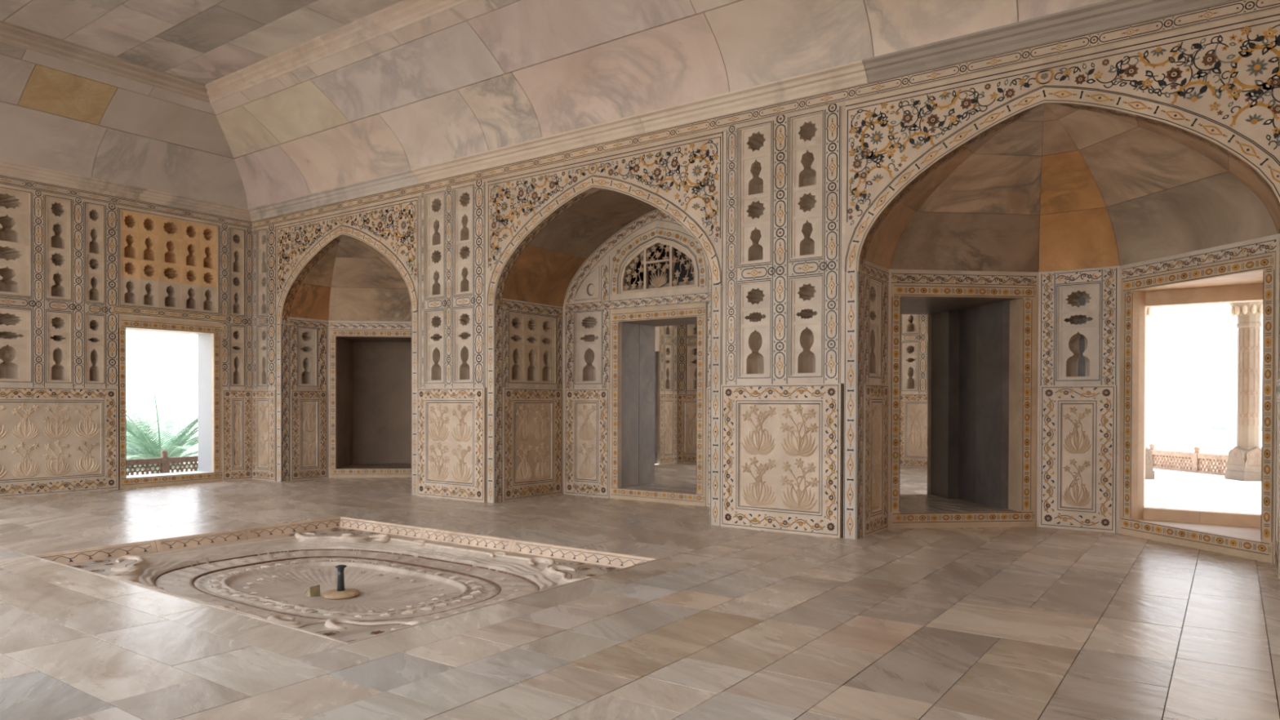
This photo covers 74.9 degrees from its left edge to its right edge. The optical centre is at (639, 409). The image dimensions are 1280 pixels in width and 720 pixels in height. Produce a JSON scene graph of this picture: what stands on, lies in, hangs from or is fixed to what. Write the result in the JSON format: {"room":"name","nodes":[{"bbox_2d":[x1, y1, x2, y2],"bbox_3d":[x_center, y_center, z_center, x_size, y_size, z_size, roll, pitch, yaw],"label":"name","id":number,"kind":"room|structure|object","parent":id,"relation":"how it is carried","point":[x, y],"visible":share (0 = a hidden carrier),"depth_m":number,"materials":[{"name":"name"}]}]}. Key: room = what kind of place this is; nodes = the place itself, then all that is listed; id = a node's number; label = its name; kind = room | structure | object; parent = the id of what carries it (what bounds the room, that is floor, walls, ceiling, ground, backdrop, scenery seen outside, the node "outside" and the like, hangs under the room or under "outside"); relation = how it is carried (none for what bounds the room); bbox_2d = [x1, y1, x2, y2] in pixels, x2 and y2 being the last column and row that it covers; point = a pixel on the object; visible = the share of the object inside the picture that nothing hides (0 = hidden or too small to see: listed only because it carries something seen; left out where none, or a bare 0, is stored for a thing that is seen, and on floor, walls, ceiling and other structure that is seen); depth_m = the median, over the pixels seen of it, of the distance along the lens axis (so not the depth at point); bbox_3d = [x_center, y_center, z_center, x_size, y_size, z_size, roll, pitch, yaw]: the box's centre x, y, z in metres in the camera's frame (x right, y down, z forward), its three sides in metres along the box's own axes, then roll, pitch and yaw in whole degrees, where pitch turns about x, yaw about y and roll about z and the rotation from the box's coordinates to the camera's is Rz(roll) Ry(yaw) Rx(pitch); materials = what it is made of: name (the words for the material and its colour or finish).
{"room":"palace hall","nodes":[
{"label":"palace hall","id":0,"kind":"room"},
{"bbox_2d":[0,174,252,497],"bbox_3d":[-9.883,-2.038,13.285,0.583,6.800,8.470,0,1,35],"label":"wall","id":1,"kind":"structure","parent":0,"point":[73,261],"depth_m":13.88,"materials":[{"name":"beige stone"}]},
{"bbox_2d":[0,404,7,439],"bbox_3d":[-9.916,0.192,12.785,0.018,0.552,0.390,0,1,35],"label":"plant","id":2,"kind":"object","parent":1,"relation":"on","point":[3,408],"depth_m":12.91,"materials":[{"name":"beige stone"}]},
{"bbox_2d":[0,444,7,478],"bbox_3d":[-9.918,0.797,12.790,0.018,0.552,0.390,0,1,35],"label":"plant","id":3,"kind":"object","parent":1,"relation":"on","point":[3,447],"depth_m":12.91,"materials":[{"name":"beige stone"}]},
{"bbox_2d":[10,441,39,478],"bbox_3d":[-9.668,0.790,13.142,0.018,0.571,0.385,0,1,35],"label":"plant","id":4,"kind":"object","parent":1,"relation":"on","point":[24,455],"depth_m":13.14,"materials":[{"name":"beige stone"}]},
{"bbox_2d":[10,403,39,439],"bbox_3d":[-9.666,0.185,13.137,0.018,0.569,0.385,0,1,35],"label":"plant","id":5,"kind":"object","parent":1,"relation":"on","point":[24,417],"depth_m":13.14,"materials":[{"name":"beige stone"}]},
{"bbox_2d":[42,403,71,438],"bbox_3d":[-9.416,0.178,13.490,0.018,0.574,0.403,0,1,35],"label":"plant","id":6,"kind":"object","parent":1,"relation":"on","point":[56,417],"depth_m":13.49,"materials":[{"name":"beige stone"}]},
{"bbox_2d":[42,440,71,475],"bbox_3d":[-9.420,0.783,13.492,0.018,0.574,0.402,0,1,35],"label":"plant","id":7,"kind":"object","parent":1,"relation":"on","point":[56,454],"depth_m":13.49,"materials":[{"name":"beige stone"}]},
{"bbox_2d":[73,404,99,437],"bbox_3d":[-9.166,0.185,13.843,0.018,0.553,0.390,0,1,35],"label":"plant","id":8,"kind":"object","parent":1,"relation":"on","point":[86,416],"depth_m":13.84,"materials":[{"name":"beige stone"}]},
{"bbox_2d":[73,440,99,474],"bbox_3d":[-9.168,0.789,13.848,0.018,0.551,0.390,0,1,35],"label":"plant","id":9,"kind":"object","parent":1,"relation":"on","point":[86,453],"depth_m":13.84,"materials":[{"name":"beige stone"}]},
{"bbox_2d":[118,315,222,488],"bbox_3d":[-8.625,-0.099,15.126,0.594,3.100,1.960,0,1,35],"label":"window","id":10,"kind":"structure","parent":1,"relation":"in","point":[210,335],"depth_m":15.59,"materials":[{"name":"beige stone"}]},
{"bbox_2d":[234,403,241,431],"bbox_3d":[-7.685,0.151,15.954,0.014,0.560,0.180,0,1,35],"label":"plant","id":11,"kind":"object","parent":1,"relation":"on","point":[237,406],"depth_m":15.96,"materials":[{"name":"beige stone"}]},
{"bbox_2d":[234,436,241,466],"bbox_3d":[-7.686,0.796,15.961,0.014,0.560,0.177,0,1,35],"label":"plant","id":12,"kind":"object","parent":1,"relation":"on","point":[237,440],"depth_m":15.97,"materials":[{"name":"beige stone"}]},
{"bbox_2d":[281,234,418,324],"bbox_3d":[-4.538,-2.333,15.466,3.748,1.462,2.273,0,1,35],"label":"ceiling","id":13,"kind":"structure","parent":0,"point":[351,280],"depth_m":15.91,"materials":[{"name":"stone"}]},
{"bbox_2d":[0,0,1106,208],"bbox_3d":[-1.888,-4.642,9.214,22.200,1.780,16.100,0,1,35],"label":"ceiling","id":14,"kind":"structure","parent":0,"point":[472,77],"depth_m":11.54,"materials":[{"name":"stone"}]},
{"bbox_2d":[0,0,471,103],"bbox_3d":[-3.396,-5.111,7.442,13.580,0.240,6.270,0,1,35],"label":"trim","id":15,"kind":"structure","parent":14,"relation":"attached to","point":[404,13],"depth_m":12.06,"materials":[{"name":"stone"}]},
{"bbox_2d":[494,186,722,306],"bbox_3d":[-0.194,-2.292,11.944,3.741,1.469,1.550,0,1,35],"label":"ceiling","id":16,"kind":"structure","parent":0,"point":[540,270],"depth_m":12.55,"materials":[{"name":"beige stone"}]},
{"bbox_2d":[0,462,1279,719],"bbox_3d":[-2.556,1.568,9.039,19.400,0.301,27.777,0,1,35],"label":"floor","id":17,"kind":"structure","parent":0,"point":[1024,623],"depth_m":5.51,"materials":[{"name":"stone"}]},
{"bbox_2d":[29,516,661,644],"bbox_3d":[-2.861,1.604,8.055,5.040,0.366,3.480,0,1,35],"label":"basin","id":18,"kind":"object","parent":17,"relation":"in","point":[403,580],"visible":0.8,"depth_m":8.50,"materials":[{"name":"stone"}]},
{"bbox_2d":[304,584,319,596],"bbox_3d":[-3.135,1.728,7.982,0.129,0.111,0.117,1,1,40],"label":"loose stone","id":19,"kind":"object","parent":18,"relation":"on","point":[314,591],"visible":1,"depth_m":7.94,"materials":[{"name":"beige stone"}]},
{"bbox_2d":[321,564,359,599],"bbox_3d":[-2.865,1.642,7.998,0.344,0.300,0.344,0,1,35],"label":"spout","id":20,"kind":"object","parent":18,"relation":"on","point":[340,593],"visible":1,"depth_m":7.96,"materials":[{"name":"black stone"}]},
{"bbox_2d":[566,214,931,494],"bbox_3d":[5.051,-1.265,15.545,14.150,5.300,9.380,0,1,35],"label":"wall","id":21,"kind":"structure","parent":0,"point":[675,346],"depth_m":20.39,"materials":[{"name":"beige stone"}]},
{"bbox_2d":[664,405,672,451],"bbox_3d":[0.710,0.461,20.710,0.018,1.145,0.385,0,1,35],"label":"plant","id":22,"kind":"object","parent":21,"relation":"on","point":[668,409],"depth_m":20.71,"materials":[{"name":"beige stone"}]},
{"bbox_2d":[685,406,696,450],"bbox_3d":[1.316,0.472,20.753,0.443,1.093,0.018,0,1,35],"label":"plant","id":23,"kind":"object","parent":21,"relation":"on","point":[691,411],"depth_m":20.79,"materials":[{"name":"beige stone"}]},
{"bbox_2d":[907,408,922,453],"bbox_3d":[6.442,0.494,19.572,0.351,1.076,0.018,0,1,35],"label":"plant","id":24,"kind":"object","parent":21,"relation":"on","point":[914,415],"depth_m":19.57,"materials":[{"name":"beige stone"}]},
{"bbox_2d":[923,411,927,452],"bbox_3d":[6.758,0.487,19.348,0.375,1.095,0.018,0,1,35],"label":"plant","id":25,"kind":"object","parent":21,"relation":"on","point":[925,413],"depth_m":19.44,"materials":[{"name":"beige stone"}]},
{"bbox_2d":[252,0,1279,577],"bbox_3d":[0.321,-2.053,12.450,21.100,6.900,3.033,0,1,35],"label":"wall","id":26,"kind":"structure","parent":0,"point":[793,191],"depth_m":10.02,"materials":[{"name":"beige stone"}]},
{"bbox_2d":[258,435,268,466],"bbox_3d":[-7.196,0.794,15.965,0.322,0.584,0.018,0,1,35],"label":"plant","id":27,"kind":"object","parent":26,"relation":"on","point":[263,440],"depth_m":15.97,"materials":[{"name":"beige stone"}]},
{"bbox_2d":[259,402,268,432],"bbox_3d":[-7.194,0.150,15.959,0.321,0.586,0.018,0,1,35],"label":"plant","id":28,"kind":"object","parent":26,"relation":"on","point":[264,406],"depth_m":15.95,"materials":[{"name":"beige stone"}]},
{"bbox_2d":[302,402,315,432],"bbox_3d":[-6.376,0.151,16.103,0.018,0.577,0.306,0,1,35],"label":"plant","id":29,"kind":"object","parent":26,"relation":"on","point":[308,409],"depth_m":16.10,"materials":[{"name":"beige stone"}]},
{"bbox_2d":[302,435,315,465],"bbox_3d":[-6.377,0.786,16.108,0.018,0.578,0.305,0,1,35],"label":"plant","id":30,"kind":"object","parent":26,"relation":"on","point":[308,442],"depth_m":16.11,"materials":[{"name":"beige stone"}]},
{"bbox_2d":[329,328,411,478],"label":"doorway","id":31,"kind":"structure","parent":26,"relation":"in","point":[371,369],"depth_m":17.87,"materials":[{"name":"beige stone"}]},
{"bbox_2d":[428,403,448,440],"bbox_3d":[-3.154,0.193,13.084,0.477,0.600,0.018,0,1,35],"label":"plant","id":32,"kind":"object","parent":26,"relation":"on","point":[438,413],"depth_m":13.09,"materials":[{"name":"beige stone"}]},
{"bbox_2d":[428,442,449,480],"bbox_3d":[-3.155,0.809,13.089,0.476,0.601,0.018,0,1,35],"label":"plant","id":33,"kind":"object","parent":26,"relation":"on","point":[438,452],"depth_m":13.09,"materials":[{"name":"beige stone"}]},
{"bbox_2d":[451,404,472,441],"bbox_3d":[-2.735,0.207,12.787,0.463,0.576,0.018,0,1,35],"label":"plant","id":34,"kind":"object","parent":26,"relation":"on","point":[461,414],"depth_m":12.79,"materials":[{"name":"beige stone"}]},
{"bbox_2d":[451,444,472,482],"bbox_3d":[-2.736,0.821,12.792,0.463,0.574,0.018,0,1,35],"label":"plant","id":35,"kind":"object","parent":26,"relation":"on","point":[461,454],"depth_m":12.79,"materials":[{"name":"beige stone"}]},
{"bbox_2d":[515,404,532,441],"bbox_3d":[-1.792,0.203,12.921,0.018,0.577,0.383,0,1,35],"label":"plant","id":36,"kind":"object","parent":26,"relation":"on","point":[523,412],"depth_m":12.92,"materials":[{"name":"beige stone"}]},
{"bbox_2d":[515,444,532,481],"bbox_3d":[-1.794,0.819,12.926,0.018,0.578,0.383,0,1,35],"label":"plant","id":37,"kind":"object","parent":26,"relation":"on","point":[523,452],"depth_m":12.92,"materials":[{"name":"beige stone"}]},
{"bbox_2d":[533,404,551,440],"bbox_3d":[-1.542,0.197,13.273,0.018,0.583,0.406,0,1,35],"label":"plant","id":38,"kind":"object","parent":26,"relation":"on","point":[542,412],"depth_m":13.27,"materials":[{"name":"beige stone"}]},
{"bbox_2d":[533,442,551,479],"bbox_3d":[-1.546,0.812,13.275,0.018,0.583,0.396,0,1,35],"label":"plant","id":39,"kind":"object","parent":26,"relation":"on","point":[542,451],"depth_m":13.27,"materials":[{"name":"beige stone"}]},
{"bbox_2d":[577,404,595,439],"bbox_3d":[-0.853,0.202,13.372,0.374,0.574,0.018,0,1,35],"label":"plant","id":40,"kind":"object","parent":26,"relation":"on","point":[586,412],"depth_m":13.37,"materials":[{"name":"beige stone"}]},
{"bbox_2d":[577,442,595,478],"bbox_3d":[-0.854,0.818,13.377,0.374,0.576,0.018,0,1,35],"label":"plant","id":41,"kind":"object","parent":26,"relation":"on","point":[586,451],"depth_m":13.38,"materials":[{"name":"beige stone"}]},
{"bbox_2d":[0,0,1235,222],"bbox_3d":[-2.923,-3.666,8.128,16.880,0.220,7.920,0,1,35],"label":"crown molding","id":42,"kind":"structure","parent":26,"relation":"attached to","point":[1108,14],"depth_m":10.05,"materials":[{"name":"stone"}]},
{"bbox_2d":[609,280,706,506],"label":"door","id":43,"kind":"structure","parent":26,"relation":"in","point":[633,330],"depth_m":13.08,"materials":[{"name":"beige stone"}]},
{"bbox_2d":[620,239,696,293],"bbox_3d":[0.284,-2.149,12.621,1.400,0.840,0.065,0,1,35],"label":"screen","id":44,"kind":"object","parent":26,"relation":"attached to","point":[658,282],"visible":1,"depth_m":12.62,"materials":[{"name":"beige stone"}]},
{"bbox_2d":[741,404,776,455],"bbox_3d":[1.398,0.238,9.859,0.457,0.598,0.018,0,1,35],"label":"plant","id":45,"kind":"object","parent":26,"relation":"on","point":[758,422],"depth_m":9.86,"materials":[{"name":"beige stone"}]},
{"bbox_2d":[741,456,776,506],"bbox_3d":[1.397,0.852,9.864,0.457,0.597,0.018,0,1,35],"label":"plant","id":46,"kind":"object","parent":26,"relation":"on","point":[758,473],"depth_m":9.86,"materials":[{"name":"beige stone"}]},
{"bbox_2d":[779,404,817,457],"bbox_3d":[1.816,0.237,9.562,0.474,0.601,0.018,0,1,35],"label":"plant","id":47,"kind":"object","parent":26,"relation":"on","point":[798,423],"depth_m":9.56,"materials":[{"name":"beige stone"}]},
{"bbox_2d":[779,457,818,510],"bbox_3d":[1.819,0.852,9.564,0.483,0.601,0.018,0,1,35],"label":"plant","id":48,"kind":"object","parent":26,"relation":"on","point":[798,477],"depth_m":9.56,"materials":[{"name":"beige stone"}]},
{"bbox_2d":[871,404,880,454],"bbox_3d":[2.729,0.230,9.650,0.018,0.577,0.306,0,1,35],"label":"plant","id":49,"kind":"object","parent":26,"relation":"on","point":[876,409],"depth_m":9.66,"materials":[{"name":"beige stone"}]},
{"bbox_2d":[871,459,880,509],"bbox_3d":[2.728,0.865,9.656,0.018,0.578,0.305,0,1,35],"label":"plant","id":50,"kind":"object","parent":26,"relation":"on","point":[876,464],"depth_m":9.67,"materials":[{"name":"beige stone"}]},
{"bbox_2d":[889,283,1036,528],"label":"door","id":51,"kind":"structure","parent":26,"relation":"in","point":[984,337],"depth_m":10.55,"materials":[{"name":"beige stone"}]},
{"bbox_2d":[1062,458,1090,506],"bbox_3d":[5.201,0.869,9.944,0.303,0.566,0.018,0,1,35],"label":"plant","id":52,"kind":"object","parent":26,"relation":"on","point":[1076,472],"depth_m":9.95,"materials":[{"name":"beige stone"}]},
{"bbox_2d":[1062,406,1091,453],"bbox_3d":[5.202,0.244,9.939,0.303,0.566,0.018,0,1,35],"label":"plant","id":53,"kind":"object","parent":26,"relation":"on","point":[1077,420],"depth_m":9.94,"materials":[{"name":"beige stone"}]},
{"bbox_2d":[1115,252,1275,563],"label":"window","id":54,"kind":"structure","parent":26,"relation":"in","point":[1251,278],"depth_m":9.12,"materials":[{"name":"beige stone"}]},
{"bbox_2d":[1277,407,1279,466],"bbox_3d":[5.749,0.256,7.509,0.018,0.577,0.306,0,1,35],"label":"plant","id":55,"kind":"object","parent":26,"relation":"on","point":[1277,407],"depth_m":7.60,"materials":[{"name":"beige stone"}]},
{"bbox_2d":[859,102,1279,271],"bbox_3d":[4.568,-2.255,9.013,3.748,1.462,2.273,0,1,35],"label":"ceiling","id":56,"kind":"structure","parent":0,"point":[1049,187],"depth_m":9.04,"materials":[{"name":"stone"}]},
{"label":"outside","id":57,"kind":"structure","parent":0,"visible":0},
{"bbox_2d":[125,406,1262,475],"bbox_3d":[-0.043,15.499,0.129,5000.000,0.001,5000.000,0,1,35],"label":"ground","id":58,"kind":"structure","parent":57,"point":[1220,442],"depth_m":422.98,"materials":[{"name":"white"}]},
{"bbox_2d":[125,392,198,474],"bbox_3d":[-13.243,7.410,23.611,6.543,15.754,6.202,0,0,-6],"label":"palm tree","id":59,"kind":"object","parent":58,"relation":"on","point":[175,446],"visible":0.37,"depth_m":23.04,"materials":[{"name":"green plant"}]},
{"bbox_2d":[125,416,198,475],"bbox_3d":[-18.199,7.725,29.434,5.842,15.002,5.880,0,1,35],"label":"palm tree","id":60,"kind":"object","parent":58,"relation":"on","point":[130,458],"visible":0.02,"depth_m":29.07,"materials":[{"name":"green plant"}]},
{"bbox_2d":[1145,411,1262,431],"bbox_3d":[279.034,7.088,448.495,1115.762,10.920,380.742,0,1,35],"label":"woods","id":61,"kind":"object","parent":58,"relation":"on","point":[1192,420],"visible":0.11,"depth_m":515.97,"materials":[{"name":"white"}]},
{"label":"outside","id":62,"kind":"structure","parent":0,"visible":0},
{"bbox_3d":[-10.854,1.570,13.830,1.520,0.370,14.000,0,1,35],"label":"terrace","id":63,"kind":"object","parent":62,"visible":0},
{"bbox_2d":[126,449,198,475],"bbox_3d":[-9.289,1.077,16.309,0.140,0.585,8.132,0,1,35],"label":"railing","id":64,"kind":"object","parent":63,"relation":"on","point":[163,462],"visible":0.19,"depth_m":16.24,"materials":[{"name":"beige stone"}]},
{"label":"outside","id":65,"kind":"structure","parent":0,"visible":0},
{"bbox_2d":[1144,468,1261,514],"bbox_3d":[11.118,1.615,13.893,7.900,0.400,12.890,0,1,35],"label":"terrace","id":66,"kind":"object","parent":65,"point":[1172,489],"visible":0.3,"depth_m":14.06,"materials":[{"name":"stone"}]},
{"bbox_2d":[1145,306,1155,479],"bbox_3d":[10.011,-0.443,16.925,0.661,3.660,0.661,0,0,-10],"label":"column","id":67,"kind":"structure","parent":66,"relation":"on","point":[1149,472],"depth_m":16.69,"materials":[{"name":"beige stone"}]},
{"bbox_2d":[1148,443,1228,475],"bbox_3d":[12.369,1.094,17.746,0.140,0.585,3.928,0,0,-10],"label":"railing","id":68,"kind":"object","parent":66,"relation":"on","point":[1197,461],"visible":0.61,"depth_m":18.50,"materials":[{"name":"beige stone"}]},
{"bbox_2d":[1224,301,1262,480],"bbox_3d":[12.074,-0.434,16.567,0.661,3.660,0.661,0,0,-10],"label":"column","id":69,"kind":"structure","parent":66,"relation":"on","point":[1244,460],"depth_m":16.41,"materials":[{"name":"beige stone"}]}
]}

